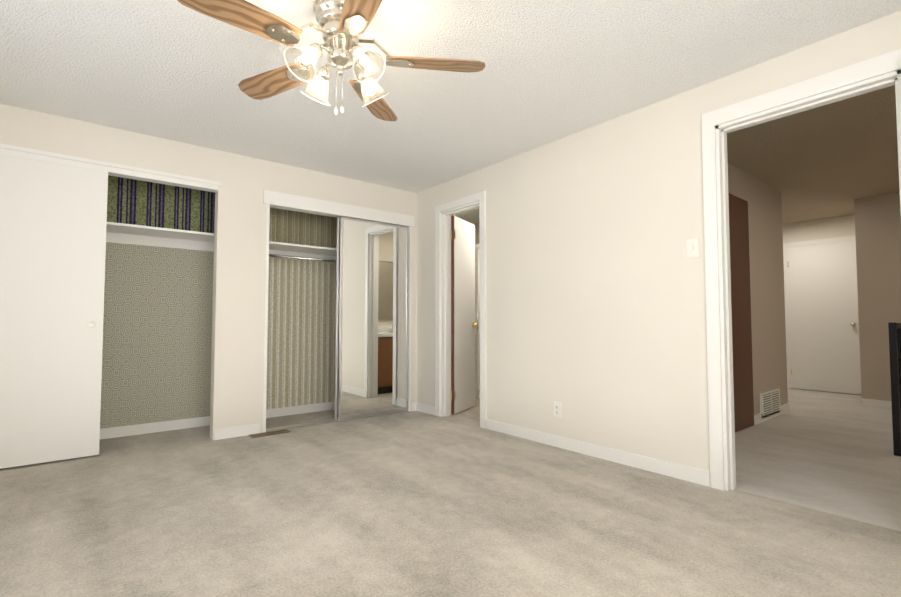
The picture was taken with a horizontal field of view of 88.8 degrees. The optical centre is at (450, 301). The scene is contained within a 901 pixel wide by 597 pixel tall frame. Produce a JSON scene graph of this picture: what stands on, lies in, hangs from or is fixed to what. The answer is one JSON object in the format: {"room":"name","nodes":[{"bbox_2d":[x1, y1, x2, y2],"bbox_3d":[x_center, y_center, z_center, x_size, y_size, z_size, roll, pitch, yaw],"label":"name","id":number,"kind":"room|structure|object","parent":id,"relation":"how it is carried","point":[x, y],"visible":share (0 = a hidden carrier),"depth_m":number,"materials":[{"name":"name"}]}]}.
{"room":"empty bedroom","nodes":[
{"label":"empty bedroom","id":0,"kind":"room"},
{"bbox_2d":[0,103,410,433],"bbox_3d":[-1.810,-0.063,3.980,3.465,2.400,0.110,2,-3,-39],"label":"wall","id":1,"kind":"structure","parent":0,"point":[239,373],"depth_m":3.89,"materials":[{"name":"paint"}]},
{"bbox_2d":[0,154,107,468],"bbox_3d":[-2.825,0.043,3.106,0.771,2.083,0.039,2,-3,-39],"label":"sliding closet door","id":2,"kind":"structure","parent":1,"relation":"in","point":[53,220],"depth_m":3.15,"materials":[{"name":"white wood"}]},
{"bbox_2d":[0,143,220,439],"bbox_3d":[-2.561,0.044,3.357,1.562,2.132,0.120,2,-3,-39],"label":"trim","id":3,"kind":"structure","parent":1,"relation":"attached to","point":[131,172],"depth_m":3.60,"materials":[{"name":"white wood"}]},
{"bbox_2d":[214,424,259,439],"bbox_3d":[-1.790,1.090,3.867,0.352,0.085,0.012,2,-3,-39],"label":"baseboard","id":4,"kind":"structure","parent":1,"relation":"attached to","point":[232,432],"depth_m":3.86,"materials":[{"name":"white wood"}]},
{"bbox_2d":[334,217,339,419],"bbox_3d":[-0.820,0.163,4.785,0.800,1.993,0.022,2,-3,-39],"label":"mirror door","id":5,"kind":"structure","parent":1,"relation":"in","point":[336,399],"depth_m":4.53,"materials":[{"name":"silver metal"}]},
{"bbox_2d":[263,190,414,432],"bbox_3d":[-1.061,0.098,4.570,1.609,2.130,0.130,2,-3,-39],"label":"trim","id":6,"kind":"structure","parent":1,"relation":"attached to","point":[279,200],"depth_m":4.41,"materials":[{"name":"white paint"}]},
{"bbox_2d":[338,217,408,419],"bbox_3d":[-0.777,0.163,4.771,0.798,1.993,0.022,2,-3,-39],"label":"mirror door","id":7,"kind":"structure","parent":1,"relation":"in","point":[373,346],"depth_m":4.74,"materials":[{"name":"silver metal"}]},
{"bbox_2d":[411,402,416,410],"bbox_3d":[-0.398,1.140,5.000,0.070,0.085,0.012,2,-3,-39],"label":"baseboard","id":8,"kind":"structure","parent":1,"relation":"attached to","point":[413,406],"depth_m":4.99,"materials":[{"name":"white wood"}]},
{"bbox_2d":[100,175,335,428],"bbox_3d":[-2.251,-0.044,4.413,3.750,2.400,0.100,2,-3,-39],"label":"wall","id":9,"kind":"structure","parent":0,"point":[157,339],"depth_m":4.20,"materials":[{"name":"paper"}]},
{"bbox_2d":[100,416,209,438],"bbox_3d":[-2.952,1.084,3.720,1.850,0.085,0.012,2,-3,-39],"label":"baseboard","id":10,"kind":"structure","parent":9,"relation":"attached to","point":[122,431],"depth_m":4.01,"materials":[{"name":"white wood"}]},
{"bbox_2d":[106,222,213,251],"bbox_3d":[-2.830,-0.561,3.641,1.848,0.105,0.399,2,-3,-39],"label":"closet shelf","id":11,"kind":"object","parent":9,"relation":"attached to","point":[123,233],"visible":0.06,"depth_m":3.97,"materials":[{"name":"white wood"}]},
{"bbox_2d":[266,402,333,417],"bbox_3d":[-1.440,1.137,4.951,1.750,0.085,0.012,2,-3,-39],"label":"baseboard","id":12,"kind":"structure","parent":9,"relation":"attached to","point":[291,410],"depth_m":4.83,"materials":[{"name":"white wood"}]},
{"bbox_2d":[269,241,335,262],"bbox_3d":[-1.318,-0.477,4.870,1.748,0.136,0.399,2,-3,-39],"label":"closet shelf","id":13,"kind":"object","parent":9,"relation":"attached to","point":[280,250],"visible":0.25,"depth_m":4.70,"materials":[{"name":"white"}]},
{"bbox_2d":[411,192,416,402],"bbox_3d":[-0.438,-0.015,5.096,0.075,2.400,0.110,2,-3,-39],"label":"wall","id":14,"kind":"structure","parent":0,"point":[413,290],"depth_m":5.06,"materials":[{"name":"paint"}]},
{"bbox_2d":[0,388,900,596],"bbox_3d":[1.406,1.175,3.670,9.650,0.100,6.050,2,-3,-39],"label":"floor","id":15,"kind":"structure","parent":0,"point":[412,504],"depth_m":2.28,"materials":[{"name":"carpet"}]},
{"bbox_2d":[249,429,290,437],"bbox_3d":[-1.553,1.132,3.957,0.320,0.009,0.100,2,-3,-39],"label":"floor vent","id":16,"kind":"object","parent":15,"relation":"in","point":[268,433],"visible":0.98,"depth_m":3.94,"materials":[{"name":"brown metal"}]},
{"bbox_2d":[475,244,479,397],"bbox_3d":[0.852,0.229,6.092,1.002,2.000,1.399,2,-3,-39],"label":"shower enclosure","id":17,"kind":"object","parent":15,"relation":"on","point":[477,329],"visible":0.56,"depth_m":5.98,"materials":[{"name":"white"}]},
{"bbox_2d":[888,322,900,455],"bbox_3d":[4.157,0.662,4.095,2.425,0.960,0.040,2,-3,-39],"label":"guard rail","id":18,"kind":"object","parent":15,"relation":"on","point":[894,328],"visible":1,"depth_m":3.33,"materials":[{"name":"black metal"}]},
{"bbox_2d":[0,0,900,224],"bbox_3d":[1.406,-1.323,3.778,9.650,0.100,6.050,2,-3,-39],"label":"ceiling","id":19,"kind":"structure","parent":0,"point":[550,72],"depth_m":2.75,"materials":[{"name":"white paint"}]},
{"bbox_2d":[177,0,484,120],"bbox_3d":[-0.527,-1.089,2.055,1.240,0.518,1.277,2,-3,-39],"label":"fan","id":20,"kind":"object","parent":19,"relation":"hanging from","point":[342,26],"visible":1,"depth_m":2.04,"materials":[{"name":"brown wood"}]},
{"bbox_2d":[467,221,478,243],"bbox_3d":[-0.006,0.041,6.382,1.980,2.400,0.120,2,-3,-39],"label":"wall","id":21,"kind":"structure","parent":0,"point":[476,232],"depth_m":6.66,"materials":[{"name":"paint"}]},
{"bbox_2d":[416,11,900,471],"bbox_3d":[0.670,-0.067,3.892,0.120,2.400,4.599,2,-3,-39],"label":"wall","id":22,"kind":"structure","parent":0,"point":[596,324],"depth_m":3.24,"materials":[{"name":"paint"}]},
{"bbox_2d":[416,403,434,414],"bbox_3d":[-0.267,1.135,4.886,0.012,0.085,0.355,2,-3,-39],"label":"baseboard","id":23,"kind":"structure","parent":22,"relation":"attached to","point":[424,408],"depth_m":4.87,"materials":[{"name":"white wood"}]},
{"bbox_2d":[435,191,486,428],"bbox_3d":[0.138,0.074,4.543,0.157,2.175,0.750,2,-3,-39],"label":"door frame","id":24,"kind":"structure","parent":22,"relation":"attached to","point":[480,197],"depth_m":4.72,"materials":[{"name":"white wood"}]},
{"bbox_2d":[451,215,476,413],"bbox_3d":[0.127,0.136,5.046,0.552,2.071,0.292,2,-3,-39],"label":"bathroom door","id":25,"kind":"structure","parent":22,"relation":"in","point":[463,324],"depth_m":4.98,"materials":[{"name":"white wood"}]},
{"bbox_2d":[554,401,561,416],"bbox_3d":[0.826,0.829,3.557,0.010,0.116,0.070,2,-3,-39],"label":"duplex electrical outlet","id":26,"kind":"object","parent":22,"relation":"attached to","point":[557,408],"visible":1,"depth_m":3.55,"materials":[{"name":"white plastic"}]},
{"bbox_2d":[486,419,709,486],"bbox_3d":[0.923,1.071,3.427,0.012,0.085,1.893,2,-3,-39],"label":"baseboard","id":27,"kind":"structure","parent":22,"relation":"attached to","point":[687,473],"depth_m":3.19,"materials":[{"name":"white wood"}]},
{"bbox_2d":[686,238,698,257],"bbox_3d":[1.475,-0.328,2.805,0.016,0.116,0.070,2,-3,-39],"label":"light switch","id":28,"kind":"object","parent":22,"relation":"attached to","point":[692,248],"visible":1,"depth_m":2.80,"materials":[{"name":"white plastic"}]},
{"bbox_2d":[702,49,900,490],"bbox_3d":[1.871,-0.039,2.415,0.152,2.215,0.936,2,-3,-39],"label":"door frame","id":29,"kind":"structure","parent":22,"relation":"attached to","point":[886,63],"depth_m":2.67,"materials":[{"name":"white wood"}]},
{"bbox_2d":[728,163,787,414],"bbox_3d":[2.466,-0.056,4.141,2.980,2.400,0.120,2,-3,-39],"label":"wall","id":30,"kind":"structure","parent":0,"point":[768,328],"depth_m":4.66,"materials":[{"name":"paint"}]},
{"bbox_2d":[728,193,753,431],"bbox_3d":[2.503,0.084,4.029,0.905,2.110,0.090,2,-3,-39],"label":"hall door","id":31,"kind":"structure","parent":30,"relation":"in","point":[741,319],"depth_m":4.14,"materials":[{"name":"brown wood"}]},
{"bbox_2d":[737,403,788,431],"bbox_3d":[2.509,1.098,4.042,2.975,0.085,0.012,2,-3,-39],"label":"baseboard","id":32,"kind":"structure","parent":30,"relation":"attached to","point":[758,417],"depth_m":4.59,"materials":[{"name":"white wood"}]},
{"bbox_2d":[760,388,780,418],"bbox_3d":[3.216,1.015,4.615,0.560,0.240,0.021,2,-3,-39],"label":"air vent","id":33,"kind":"object","parent":30,"relation":"in","point":[769,402],"visible":0.98,"depth_m":4.58,"materials":[{"name":"white metal"}]},
{"bbox_2d":[782,215,861,394],"bbox_3d":[4.941,0.059,6.800,0.120,2.400,2.240,2,-3,-39],"label":"wall","id":34,"kind":"structure","parent":0,"point":[842,226],"depth_m":6.45,"materials":[{"name":"paint"}]},
{"bbox_2d":[783,235,855,388],"bbox_3d":[5.185,0.181,6.387,0.016,2.120,0.900,2,-3,-39],"label":"door frame","id":35,"kind":"structure","parent":34,"relation":"attached to","point":[786,295],"depth_m":6.69,"materials":[{"name":"white wood"}]},
{"bbox_2d":[787,240,860,393],"bbox_3d":[5.147,0.207,6.359,0.105,2.043,0.777,2,-3,-39],"label":"hall door","id":36,"kind":"structure","parent":34,"relation":"in","point":[824,324],"depth_m":6.35,"materials":[{"name":"white wood"}]},
{"bbox_2d":[854,192,900,400],"bbox_3d":[5.470,-0.039,4.537,0.120,2.400,2.180,2,-3,-39],"label":"wall","id":37,"kind":"structure","parent":0,"point":[878,237],"depth_m":5.21,"materials":[{"name":"paint"}]},
{"bbox_2d":[861,398,891,408],"bbox_3d":[5.381,1.117,4.492,0.012,0.085,2.060,2,-3,-39],"label":"baseboard","id":38,"kind":"structure","parent":37,"relation":"attached to","point":[877,403],"depth_m":5.18,"materials":[{"name":"white wood"}]}
]}

